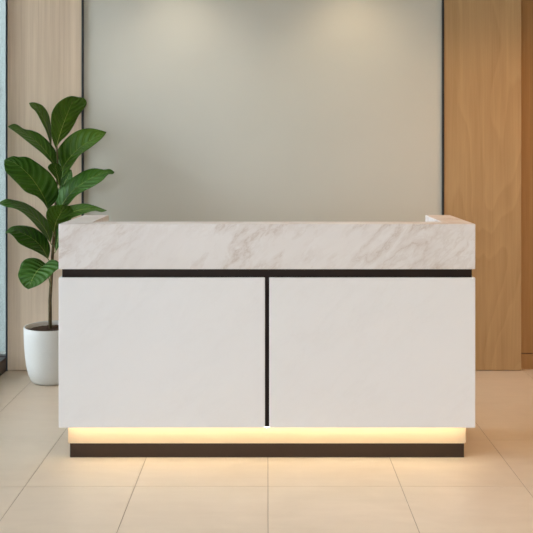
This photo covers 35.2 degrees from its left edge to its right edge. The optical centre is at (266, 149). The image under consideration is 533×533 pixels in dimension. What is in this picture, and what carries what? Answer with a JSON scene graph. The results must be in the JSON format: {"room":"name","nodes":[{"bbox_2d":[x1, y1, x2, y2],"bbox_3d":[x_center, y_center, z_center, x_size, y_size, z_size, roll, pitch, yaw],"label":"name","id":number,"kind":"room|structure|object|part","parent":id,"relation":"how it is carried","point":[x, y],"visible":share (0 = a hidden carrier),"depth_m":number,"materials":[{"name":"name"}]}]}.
{"room":"reception area","nodes":[
{"label":"reception area","id":0,"kind":"room"},
{"bbox_2d":[0,369,532,532],"bbox_3d":[0.670,1.460,1.725,4.960,0.060,7.950,0,0,0],"label":"floor","id":1,"kind":"structure","parent":0,"point":[44,489],"depth_m":3.58,"materials":[{"name":"beige tile"}]},
{"bbox_2d":[0,96,113,384],"bbox_3d":[-1.264,0.545,5.131,0.688,1.770,0.493,0,0,0],"label":"potted plant","id":2,"kind":"object","parent":1,"relation":"on","point":[41,339],"visible":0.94,"depth_m":5.08,"materials":[{"name":"green plant"}]},
{"bbox_3d":[-1.334,1.259,5.200,0.333,0.342,0.333,0,0,0],"label":"pot","id":3,"kind":"part","parent":2,"relation":"part of","materials":[{"name":"ceramic"}]},
{"bbox_3d":[-1.322,0.547,5.200,0.063,1.145,0.023,0,0,0],"label":"stem","id":4,"kind":"part","parent":2,"relation":"part of","materials":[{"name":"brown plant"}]},
{"bbox_2d":[59,215,474,456],"bbox_3d":[0.000,0.884,4.161,1.909,1.091,0.632,0,0,0],"label":"reception desk","id":5,"kind":"object","parent":1,"relation":"on","point":[177,339],"visible":1,"depth_m":3.85,"materials":[{"name":"stone"}]},
{"bbox_3d":[-0.482,0.928,3.851,0.945,0.688,0.012,0,0,0],"label":"panel","id":6,"kind":"part","parent":5,"relation":"part of","materials":[{"name":"stone"}]},
{"bbox_3d":[0.000,0.908,4.111,1.882,0.726,0.505,0,0,0],"label":"reveal frame","id":7,"kind":"part","parent":5,"relation":"part of","materials":[{"name":"brown metal"}]},
{"bbox_3d":[0.000,1.315,4.120,1.848,0.095,0.434,0,0,0],"label":"light panel","id":8,"kind":"part","parent":5,"relation":"part of","materials":[{"name":"white plastic"}]},
{"bbox_3d":[0.482,0.928,3.851,0.944,0.688,0.012,0,0,0],"label":"panel","id":9,"kind":"part","parent":5,"relation":"part of","materials":[{"name":"stone"}]},
{"bbox_2d":[8,0,532,369],"bbox_3d":[0.760,0.005,5.510,4.879,2.850,0.150,0,0,0],"label":"wall","id":10,"kind":"structure","parent":0,"point":[207,110],"depth_m":5.45,"materials":[{"name":"grey paint"}]},
{"bbox_2d":[0,357,5,375],"bbox_3d":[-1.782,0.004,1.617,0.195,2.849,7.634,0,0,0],"label":"window sill","id":11,"kind":"structure","parent":10,"relation":"in","point":[2,359],"depth_m":5.37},
{"bbox_2d":[0,0,5,350],"bbox_3d":[-3.000,-0.330,6.400,8.000,3.680,0.200,0,0,0],"label":"window","id":12,"kind":"structure","parent":10,"relation":"in","point":[2,2],"depth_m":6.30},
{"bbox_2d":[6,0,7,370],"bbox_3d":[-1.685,0.005,5.493,0.011,2.850,0.124,0,0,0],"label":"trim","id":13,"kind":"structure","parent":10,"relation":"attached to","point":[6,0],"depth_m":5.43,"materials":[{"name":"metal"}]},
{"bbox_2d":[81,0,83,215],"bbox_3d":[-1.193,0.005,5.447,0.012,2.850,0.036,0,0,0],"label":"trim","id":14,"kind":"structure","parent":10,"relation":"attached to","point":[82,1],"depth_m":5.43,"materials":[{"name":"black metal"}]},
{"bbox_2d":[442,0,443,214],"bbox_3d":[1.139,0.005,5.447,0.012,2.850,0.036,0,0,0],"label":"trim","id":15,"kind":"structure","parent":10,"relation":"attached to","point":[442,0],"depth_m":5.43,"materials":[{"name":"black metal"}]},
{"bbox_2d":[521,353,532,368],"bbox_3d":[2.413,1.380,5.534,1.575,0.100,0.103,0,0,0],"label":"baseboard","id":16,"kind":"structure","parent":10,"relation":"attached to","point":[526,358],"depth_m":5.48,"materials":[{"name":"brown wood"}]}
]}

